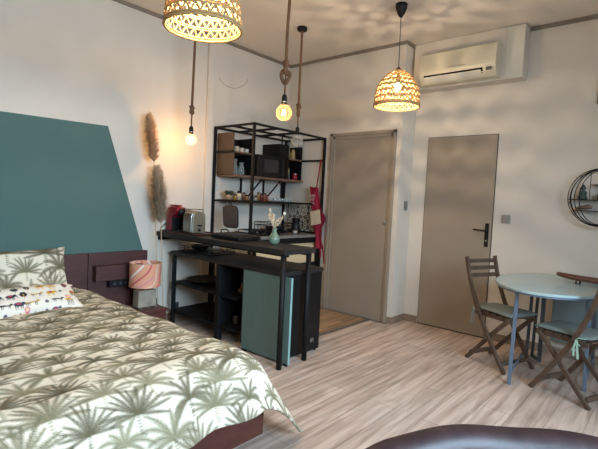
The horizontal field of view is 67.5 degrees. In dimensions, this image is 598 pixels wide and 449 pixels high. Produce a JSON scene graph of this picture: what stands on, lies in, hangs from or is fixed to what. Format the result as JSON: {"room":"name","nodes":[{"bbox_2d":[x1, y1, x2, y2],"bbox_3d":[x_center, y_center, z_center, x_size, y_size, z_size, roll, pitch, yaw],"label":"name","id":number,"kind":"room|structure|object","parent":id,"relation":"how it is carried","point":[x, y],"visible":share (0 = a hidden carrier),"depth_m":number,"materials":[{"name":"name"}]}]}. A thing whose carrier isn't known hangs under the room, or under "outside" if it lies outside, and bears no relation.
{"room":"studio apartment","nodes":[
{"label":"studio apartment","id":0,"kind":"room"},
{"bbox_2d":[0,0,290,312],"bbox_3d":[-1.983,-0.511,3.828,0.100,3.020,6.020,5,4,41],"label":"wall","id":1,"kind":"structure","parent":0,"point":[79,79],"depth_m":4.04,"materials":[{"name":"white paint"}]},
{"bbox_2d":[166,312,185,319],"bbox_3d":[-1.338,0.952,4.654,0.012,0.070,0.580,5,4,41],"label":"baseboard","id":2,"kind":"structure","parent":1,"relation":"attached to","point":[177,315],"depth_m":4.70,"materials":[{"name":"brown wood"}]},
{"bbox_2d":[113,0,290,67],"bbox_3d":[-1.931,-1.997,3.629,0.020,0.030,5.620,5,4,41],"label":"trim","id":3,"kind":"structure","parent":1,"relation":"attached to","point":[123,2],"depth_m":4.62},
{"bbox_2d":[199,34,215,302],"bbox_3d":[-0.998,-0.523,4.870,0.030,3.020,0.085,5,4,41],"label":"trim","id":4,"kind":"structure","parent":1,"relation":"attached to","point":[211,60],"depth_m":4.84,"materials":[{"name":"paint"}]},
{"bbox_2d":[226,194,231,199],"bbox_3d":[-0.774,-0.304,4.948,0.072,0.055,0.071,5,4,41],"label":"pot","id":5,"kind":"object","parent":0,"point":[228,196],"depth_m":4.92,"materials":[{"name":"beige ceramic"}]},
{"bbox_2d":[284,44,415,321],"bbox_3d":[0.575,-0.481,5.466,1.640,3.020,0.400,5,4,41],"label":"wall","id":6,"kind":"structure","parent":0,"point":[337,95],"depth_m":5.13,"materials":[{"name":"paint"}]},
{"bbox_2d":[287,204,313,233],"bbox_3d":[0.041,-0.086,5.658,0.500,0.370,0.012,5,4,41],"label":"tile backsplash","id":7,"kind":"structure","parent":6,"relation":"attached to","point":[300,211],"depth_m":5.66,"materials":[{"name":"multicoloured tile"}]},
{"bbox_2d":[319,307,385,336],"bbox_3d":[0.200,1.051,4.756,0.980,0.008,1.200,5,4,41],"label":"trim","id":8,"kind":"structure","parent":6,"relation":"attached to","point":[365,319],"depth_m":4.83,"materials":[{"name":"wood"}]},
{"bbox_2d":[291,40,415,67],"bbox_3d":[0.622,-1.970,5.323,1.640,0.030,0.320,5,4,41],"label":"trim","id":9,"kind":"structure","parent":6,"relation":"attached to","point":[409,43],"depth_m":5.07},
{"bbox_2d":[322,129,396,322],"bbox_3d":[0.667,0.002,5.110,0.867,2.104,0.030,5,4,41],"label":"door","id":10,"kind":"structure","parent":6,"relation":"in","point":[362,164],"depth_m":5.10,"materials":[{"name":"beige paint"}]},
{"bbox_2d":[386,313,403,324],"bbox_3d":[1.077,1.046,4.981,0.052,0.075,0.312,5,4,41],"label":"baseboard","id":11,"kind":"structure","parent":6,"relation":"attached to","point":[398,318],"depth_m":4.92,"materials":[{"name":"brown wood"}]},
{"bbox_2d":[404,201,407,209],"bbox_3d":[1.177,-0.206,4.925,0.014,0.100,0.070,5,4,41],"label":"light switch","id":12,"kind":"object","parent":6,"relation":"attached to","point":[405,202],"visible":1,"depth_m":4.91,"materials":[{"name":"grey plastic"}]},
{"bbox_2d":[124,0,597,64],"bbox_3d":[0.127,-1.875,2.054,5.400,0.100,6.120,5,4,41],"label":"ceiling","id":13,"kind":"structure","parent":0,"point":[334,27],"depth_m":4.18,"materials":[{"name":"paint"}]},
{"bbox_2d":[189,14,200,141],"bbox_3d":[-1.011,-1.385,4.284,0.122,1.237,0.104,5,4,41],"label":"pendant","id":14,"kind":"object","parent":13,"relation":"hanging from","point":[191,111],"visible":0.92,"depth_m":4.28,"materials":[{"name":"brown fabric"}]},
{"bbox_2d":[189,126,192,134],"bbox_3d":[-1.041,-0.912,4.317,0.042,0.085,0.042,5,4,41],"label":"bulb socket","id":15,"kind":"object","parent":14,"relation":"attached to","point":[191,127],"depth_m":4.30,"materials":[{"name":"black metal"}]},
{"bbox_2d":[162,0,242,42],"bbox_3d":[-0.458,-1.416,2.211,0.393,0.889,0.394,5,4,37],"label":"pendant lamp","id":16,"kind":"object","parent":13,"relation":"hanging from","point":[235,19],"visible":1,"depth_m":2.30,"materials":[{"name":"wicker"}]},
{"bbox_2d":[279,0,291,114],"bbox_3d":[-0.096,-1.366,3.496,0.126,1.098,0.126,5,4,41],"label":"pendant","id":17,"kind":"object","parent":13,"relation":"hanging from","point":[285,71],"visible":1,"depth_m":3.49,"materials":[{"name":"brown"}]},
{"bbox_2d":[282,94,286,104],"bbox_3d":[-0.115,-0.984,3.517,0.042,0.085,0.042,5,4,41],"label":"bulb socket","id":18,"kind":"object","parent":17,"relation":"attached to","point":[284,98],"depth_m":3.50,"materials":[{"name":"black metal"}]},
{"bbox_2d":[291,25,306,146],"bbox_3d":[0.005,-1.374,4.491,0.124,1.185,0.124,5,4,41],"label":"pendant","id":19,"kind":"object","parent":13,"relation":"hanging from","point":[302,29],"visible":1,"depth_m":4.47,"materials":[{"name":"brown fabric"}]},
{"bbox_2d":[373,2,420,111],"bbox_3d":[0.864,-1.451,3.846,0.404,0.877,0.404,5,4,37],"label":"pendant lamp","id":20,"kind":"object","parent":13,"relation":"hanging from","point":[398,74],"visible":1,"depth_m":3.77,"materials":[{"name":"wicker"}]},
{"bbox_2d":[168,308,597,448],"bbox_3d":[-0.021,1.234,2.229,5.400,0.104,6.120,5,4,41],"label":"floor","id":21,"kind":"structure","parent":0,"point":[365,384],"depth_m":3.21,"materials":[{"name":"brown wood"}]},
{"bbox_2d":[123,303,167,319],"bbox_3d":[-1.552,0.885,4.049,0.373,0.250,0.585,5,4,41],"label":"nightstand","id":22,"kind":"object","parent":21,"relation":"on","point":[159,311],"visible":0.21,"depth_m":4.08,"materials":[{"name":"brown wood"}]},
{"bbox_2d":[129,260,161,308],"bbox_3d":[-1.424,0.554,4.135,0.285,0.413,0.285,5,4,36],"label":"table lamp","id":23,"kind":"object","parent":22,"relation":"on","point":[145,277],"visible":1,"depth_m":4.05,"materials":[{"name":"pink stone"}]},
{"bbox_2d":[142,112,161,303],"bbox_3d":[-1.420,-0.035,4.251,0.215,2.077,0.222,3,3,4],"label":"pampas grass","id":24,"kind":"object","parent":21,"relation":"on","point":[151,139],"depth_m":4.18,"materials":[{"name":"plant"}]},
{"bbox_2d":[148,164,169,302],"bbox_3d":[-1.367,0.205,4.319,0.252,1.594,0.245,1,4,-32],"label":"pampas grass","id":25,"kind":"object","parent":21,"relation":"on","point":[160,199],"depth_m":4.27,"materials":[{"name":"plant"}]},
{"bbox_2d":[64,250,263,448],"bbox_3d":[-1.602,0.720,2.538,2.326,0.745,2.935,5,4,41],"label":"bed","id":26,"kind":"object","parent":21,"relation":"on","point":[91,272],"depth_m":3.93,"materials":[{"name":"brown fabric"}]},
{"bbox_2d":[0,247,66,289],"bbox_3d":[-2.093,0.375,3.263,0.229,0.376,0.780,5,4,41],"label":"pillow","id":27,"kind":"object","parent":26,"relation":"on","point":[27,268],"visible":0.73,"depth_m":3.30,"materials":[{"name":"fabric"}]},
{"bbox_2d":[92,263,141,281],"bbox_3d":[-1.629,0.433,4.141,0.075,0.135,0.535,5,4,41],"label":"shelf","id":28,"kind":"object","parent":26,"relation":"attached to","point":[101,272],"depth_m":4.02,"materials":[{"name":"brown wood"}]},
{"bbox_2d":[0,289,303,448],"bbox_3d":[-1.370,0.831,2.352,2.105,0.496,2.027,5,4,41],"label":"duvet","id":29,"kind":"object","parent":26,"relation":"on","point":[101,373],"visible":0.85,"depth_m":2.00,"materials":[{"name":"fabric"}]},
{"bbox_2d":[0,284,82,318],"bbox_3d":[-1.770,0.509,2.868,0.234,0.199,0.700,5,4,41],"label":"pillow","id":30,"kind":"object","parent":29,"relation":"on","point":[32,299],"visible":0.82,"depth_m":2.87,"materials":[{"name":"fabric"}]},
{"bbox_2d":[156,231,316,369],"bbox_3d":[-0.662,0.589,4.066,1.743,0.925,0.380,5,4,41],"label":"bar table","id":31,"kind":"object","parent":21,"relation":"on","point":[283,250],"visible":0.88,"depth_m":3.60,"materials":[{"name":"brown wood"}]},
{"bbox_2d":[160,229,214,235],"bbox_3d":[-1.063,0.078,4.401,0.570,0.017,0.325,5,4,41],"label":"serving tray","id":32,"kind":"object","parent":31,"relation":"on","point":[165,230],"visible":0.5,"depth_m":4.29,"materials":[{"name":"black wood"}]},
{"bbox_2d":[160,204,190,231],"bbox_3d":[-1.216,-0.063,4.488,0.234,0.269,0.258,5,4,41],"label":"coffee machine","id":33,"kind":"object","parent":32,"relation":"on","point":[175,215],"visible":0.82,"depth_m":4.45,"materials":[{"name":"red plastic"}]},
{"bbox_2d":[183,208,205,232],"bbox_3d":[-1.006,-0.036,4.353,0.172,0.230,0.170,5,4,41],"label":"toaster","id":34,"kind":"object","parent":32,"relation":"on","point":[193,221],"visible":1,"depth_m":4.31,"materials":[{"name":"metal"}]},
{"bbox_2d":[211,229,260,240],"bbox_3d":[-0.568,0.092,4.017,0.380,0.081,0.260,5,4,41],"label":"grill","id":35,"kind":"object","parent":31,"relation":"on","point":[236,236],"visible":1,"depth_m":3.94,"materials":[{"name":"black metal"}]},
{"bbox_2d":[269,228,279,244],"bbox_3d":[-0.206,0.099,3.732,0.094,0.132,0.094,5,4,41],"label":"vase","id":36,"kind":"object","parent":31,"relation":"on","point":[274,238],"visible":1,"depth_m":3.70,"materials":[{"name":"green ceramic"}]},
{"bbox_2d":[268,208,285,228],"bbox_3d":[-0.186,-0.036,3.728,0.147,0.196,0.045,3,3,1],"label":"dried flowers","id":37,"kind":"object","parent":36,"relation":"on","point":[272,221],"visible":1,"depth_m":3.72,"materials":[{"name":"beige plant"}]},
{"bbox_2d":[170,248,323,339],"bbox_3d":[-0.548,0.682,4.210,1.545,0.733,0.535,5,4,41],"label":"shelf unit","id":38,"kind":"object","parent":21,"relation":"on","point":[219,313],"visible":0.52,"depth_m":4.13,"materials":[{"name":"brown wood"}]},
{"bbox_2d":[186,275,215,283],"bbox_3d":[-0.934,0.567,4.537,0.410,0.040,0.410,5,4,41],"label":"plate stack","id":39,"kind":"object","parent":38,"relation":"on","point":[201,279],"visible":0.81,"depth_m":4.52,"materials":[{"name":"black ceramic"}]},
{"bbox_2d":[181,245,234,255],"bbox_3d":[-0.917,0.253,4.499,0.494,0.055,0.295,5,4,41],"label":"serving tray","id":40,"kind":"object","parent":38,"relation":"on","point":[203,252],"visible":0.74,"depth_m":4.40,"materials":[{"name":"black plastic"}]},
{"bbox_2d":[191,244,209,250],"bbox_3d":[-1.007,0.236,4.569,0.200,0.055,0.200,5,4,41],"label":"bowl","id":41,"kind":"object","parent":40,"relation":"on","point":[201,246],"visible":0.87,"depth_m":4.52,"materials":[{"name":"black plastic"}]},
{"bbox_2d":[208,247,221,252],"bbox_3d":[-0.830,0.256,4.430,0.090,0.048,0.100,5,4,41],"label":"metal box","id":42,"kind":"object","parent":40,"relation":"on","point":[213,248],"visible":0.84,"depth_m":4.40,"materials":[{"name":"metal"}]},
{"bbox_2d":[233,315,238,323],"bbox_3d":[-0.581,0.872,4.105,0.056,0.074,0.055,5,4,41],"label":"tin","id":43,"kind":"object","parent":38,"relation":"on","point":[235,317],"visible":1,"depth_m":4.08,"materials":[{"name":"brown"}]},
{"bbox_2d":[216,231,317,265],"bbox_3d":[-0.358,0.550,5.279,0.618,0.895,1.115,5,4,41],"label":"countertop","id":44,"kind":"structure","parent":21,"relation":"on","point":[302,239],"depth_m":5.20,"materials":[{"name":"beige wood"}]},
{"bbox_2d":[235,228,279,235],"bbox_3d":[-0.469,0.085,5.054,0.440,0.047,0.280,5,4,41],"label":"gas hob","id":45,"kind":"object","parent":44,"relation":"in","point":[258,232],"visible":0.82,"depth_m":4.98,"materials":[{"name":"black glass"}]},
{"bbox_2d":[254,221,294,232],"bbox_3d":[-0.294,0.036,5.351,0.358,0.129,0.328,5,4,41],"label":"dish rack","id":46,"kind":"object","parent":44,"relation":"on","point":[285,223],"visible":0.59,"depth_m":5.34,"materials":[{"name":"black metal"}]},
{"bbox_2d":[265,226,283,231],"bbox_3d":[-0.291,0.051,5.349,0.230,0.060,0.230,5,4,41],"label":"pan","id":47,"kind":"object","parent":46,"relation":"in","point":[279,229],"visible":0.55,"depth_m":5.27,"materials":[{"name":"black metal"}]},
{"bbox_2d":[291,218,302,233],"bbox_3d":[-0.032,0.013,5.441,0.136,0.190,0.110,5,4,41],"label":"coffee pot","id":48,"kind":"object","parent":44,"relation":"on","point":[296,221],"visible":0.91,"depth_m":5.41,"materials":[{"name":"black plastic"}]},
{"bbox_2d":[208,122,326,301],"bbox_3d":[-0.299,-0.026,5.161,0.767,2.062,1.192,5,4,41],"label":"rack","id":49,"kind":"object","parent":21,"relation":"on","point":[228,160],"depth_m":5.11,"materials":[{"name":"black metal"}]},
{"bbox_2d":[224,190,235,199],"bbox_3d":[-0.769,-0.328,4.953,0.134,0.103,0.142,3,3,3],"label":"potted succulent","id":50,"kind":"object","parent":49,"relation":"on","point":[230,193],"visible":0.99,"depth_m":4.92,"materials":[{"name":"green plant"}]},
{"bbox_2d":[223,199,238,227],"bbox_3d":[-0.711,-0.114,4.720,0.255,0.301,0.064,5,4,41],"label":"cutting board","id":51,"kind":"object","parent":49,"relation":"hanging from","point":[230,212],"visible":1,"depth_m":4.69,"materials":[{"name":"brown wood"}]},
{"bbox_2d":[237,191,240,199],"bbox_3d":[-0.676,-0.329,5.028,0.052,0.105,0.052,5,4,41],"label":"spice jar","id":52,"kind":"object","parent":49,"relation":"on","point":[238,192],"visible":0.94,"depth_m":5.01,"materials":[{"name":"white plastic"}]},
{"bbox_2d":[233,151,251,155],"bbox_3d":[-0.692,-0.787,4.968,0.292,0.015,0.260,5,4,41],"label":"shelf","id":53,"kind":"object","parent":49,"relation":"attached to","point":[236,153],"depth_m":4.93,"materials":[{"name":"brown wood"}]},
{"bbox_2d":[242,192,245,199],"bbox_3d":[-0.628,-0.321,5.085,0.040,0.089,0.040,5,4,41],"label":"spice jar","id":54,"kind":"object","parent":49,"relation":"on","point":[243,193],"visible":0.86,"depth_m":5.07,"materials":[{"name":"brown glass"}]},
{"bbox_2d":[218,199,279,201],"bbox_3d":[-0.453,-0.274,5.318,0.292,0.015,1.090,5,4,41],"label":"shelf","id":55,"kind":"object","parent":49,"relation":"attached to","point":[218,199],"depth_m":4.95,"materials":[{"name":"black metal"}]},
{"bbox_2d":[217,174,302,182],"bbox_3d":[-0.432,-0.542,5.290,0.322,0.025,1.110,5,4,41],"label":"shelf","id":56,"kind":"object","parent":49,"relation":"attached to","point":[242,176],"depth_m":5.13,"materials":[{"name":"brown wood"}]},
{"bbox_2d":[254,154,288,178],"bbox_3d":[-0.403,-0.674,5.256,0.367,0.245,0.500,5,4,41],"label":"microwave","id":57,"kind":"object","parent":49,"relation":"on","point":[265,165],"visible":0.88,"depth_m":5.11,"materials":[{"name":"black plastic"}]},
{"bbox_2d":[291,150,294,158],"bbox_3d":[-0.076,-0.875,5.618,0.068,0.130,0.068,5,4,41],"label":"bottle","id":58,"kind":"object","parent":49,"relation":"on","point":[292,151],"visible":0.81,"depth_m":5.59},
{"bbox_2d":[292,174,296,179],"bbox_3d":[-0.054,-0.594,5.583,0.072,0.081,0.072,5,4,41],"label":"jar","id":59,"kind":"object","parent":49,"relation":"on","point":[294,176],"visible":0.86,"depth_m":5.55,"materials":[{"name":"red plastic"}]},
{"bbox_2d":[289,158,301,161],"bbox_3d":[-0.151,-0.804,5.595,0.292,0.015,0.235,5,4,41],"label":"shelf","id":60,"kind":"object","parent":49,"relation":"attached to","point":[296,159],"depth_m":5.60,"materials":[{"name":"brown wood"}]},
{"bbox_2d":[240,269,321,356],"bbox_3d":[-0.158,0.737,3.900,0.527,0.695,0.453,5,4,41],"label":"mini fridge","id":61,"kind":"object","parent":21,"relation":"on","point":[316,278],"visible":0.41,"depth_m":3.77,"materials":[{"name":"black plastic"}]},
{"bbox_2d":[241,269,292,366],"bbox_3d":[-0.271,0.744,3.641,0.543,0.700,0.020,5,4,41],"label":"door","id":62,"kind":"structure","parent":61,"relation":"attached to","point":[260,306],"depth_m":3.63,"materials":[{"name":"teal metal"}]},
{"bbox_2d":[366,424,597,448],"bbox_3d":[0.576,0.959,0.683,1.385,0.688,1.386,5,4,41],"label":"leather armchair","id":63,"kind":"object","parent":21,"relation":"on","point":[453,436],"visible":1,"depth_m":1.25,"materials":[{"name":"brown leather"}]},
{"bbox_2d":[464,256,535,374],"bbox_3d":[1.699,0.741,3.792,0.372,0.898,0.491,1,4,-26],"label":"folding chair","id":64,"kind":"object","parent":21,"relation":"on","point":[491,349],"visible":0.7,"depth_m":3.78,"materials":[{"name":"brown wood"}]},
{"bbox_2d":[470,303,537,322],"bbox_3d":[1.701,0.775,3.751,0.370,0.157,0.410,1,4,-26],"label":"seat cushion","id":65,"kind":"object","parent":64,"relation":"on","point":[498,308],"visible":0.91,"depth_m":3.69,"materials":[{"name":"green fabric"}]},
{"bbox_2d":[495,273,597,391],"bbox_3d":[2.003,0.836,3.580,0.800,0.743,1.170,5,4,41],"label":"garden table","id":66,"kind":"object","parent":21,"relation":"on","point":[572,301],"visible":0.77,"depth_m":3.59,"materials":[{"name":"teal metal"}]},
{"bbox_2d":[556,272,597,283],"bbox_3d":[2.324,0.448,3.483,0.578,0.072,0.235,5,4,41],"label":"wooden tray","id":67,"kind":"object","parent":66,"relation":"on","point":[576,278],"visible":1,"depth_m":3.58,"materials":[{"name":"red wood"}]},
{"bbox_2d":[528,290,597,410],"bbox_3d":[1.995,0.789,3.180,0.372,0.898,0.491,1,4,-26],"label":"folding chair","id":68,"kind":"object","parent":21,"relation":"on","point":[565,373],"visible":0.76,"depth_m":3.15,"materials":[{"name":"brown wood"}]},
{"bbox_2d":[535,320,597,359],"bbox_3d":[1.961,0.817,3.211,0.370,0.157,0.410,1,4,-26],"label":"seat cushion","id":69,"kind":"object","parent":68,"relation":"on","point":[564,327],"visible":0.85,"depth_m":3.16,"materials":[{"name":"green fabric"}]},
{"bbox_2d":[404,19,597,355],"bbox_3d":[2.676,-0.290,3.855,3.660,3.020,0.100,5,4,41],"label":"wall","id":70,"kind":"structure","parent":0,"point":[546,123],"depth_m":4.18,"materials":[{"name":"paint"}]},
{"bbox_2d":[417,134,498,337],"bbox_3d":[1.619,0.102,4.661,0.734,2.046,0.068,5,4,41],"label":"door","id":71,"kind":"structure","parent":70,"relation":"in","point":[461,171],"depth_m":4.67,"materials":[{"name":"beige paint"}]},
{"bbox_2d":[419,41,501,87],"bbox_3d":[1.572,-1.570,4.413,0.760,0.315,0.168,5,4,41],"label":"air conditioner","id":72,"kind":"object","parent":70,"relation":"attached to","point":[480,62],"visible":1,"depth_m":4.33,"materials":[{"name":"beige plastic"}]},
{"bbox_2d":[424,67,482,77],"bbox_3d":[1.510,-1.470,4.405,0.590,0.060,0.042,5,4,41],"label":"air vent","id":73,"kind":"object","parent":72,"relation":"attached to","point":[460,72],"depth_m":4.35,"materials":[{"name":"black plastic"}]},
{"bbox_2d":[414,23,529,93],"bbox_3d":[1.698,-1.640,4.508,1.095,0.485,0.157,5,4,41],"label":"wall panel","id":74,"kind":"object","parent":70,"relation":"attached to","point":[515,40],"depth_m":4.25,"materials":[{"name":"paint"}]},
{"bbox_2d":[404,313,597,364],"bbox_3d":[2.536,1.176,3.924,3.548,0.075,0.012,5,4,41],"label":"baseboard","id":75,"kind":"structure","parent":70,"relation":"attached to","point":[407,317],"depth_m":4.22,"materials":[{"name":"brown wood"}]},
{"bbox_2d":[501,215,510,223],"bbox_3d":[2.010,-0.051,4.351,0.082,0.082,0.024,5,4,41],"label":"light switch","id":76,"kind":"object","parent":70,"relation":"attached to","point":[505,218],"visible":1,"depth_m":4.34,"materials":[{"name":"grey plastic"}]},
{"bbox_2d":[531,14,597,30],"bbox_3d":[3.095,-1.741,3.392,2.435,0.035,0.020,5,4,41],"label":"trim","id":77,"kind":"structure","parent":70,"relation":"attached to","point":[595,16],"depth_m":4.00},
{"bbox_2d":[567,169,597,226],"bbox_3d":[2.576,-0.227,3.800,0.497,0.497,0.111,5,4,41],"label":"wall shelf","id":78,"kind":"object","parent":70,"relation":"attached to","point":[593,170],"visible":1,"depth_m":3.85,"materials":[{"name":"black metal"}]},
{"bbox_2d":[578,185,587,199],"bbox_3d":[2.471,-0.283,3.887,0.076,0.132,0.056,5,4,41],"label":"figurine","id":79,"kind":"object","parent":78,"relation":"on","point":[583,194],"visible":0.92,"depth_m":3.87,"materials":[{"name":"teal ceramic"}]},
{"bbox_2d":[577,204,592,209],"bbox_3d":[2.481,-0.153,3.882,0.115,0.048,0.041,5,4,41],"label":"driftwood","id":80,"kind":"object","parent":78,"relation":"on","point":[588,206],"visible":0.9,"depth_m":3.87,"materials":[{"name":"brown wood"}]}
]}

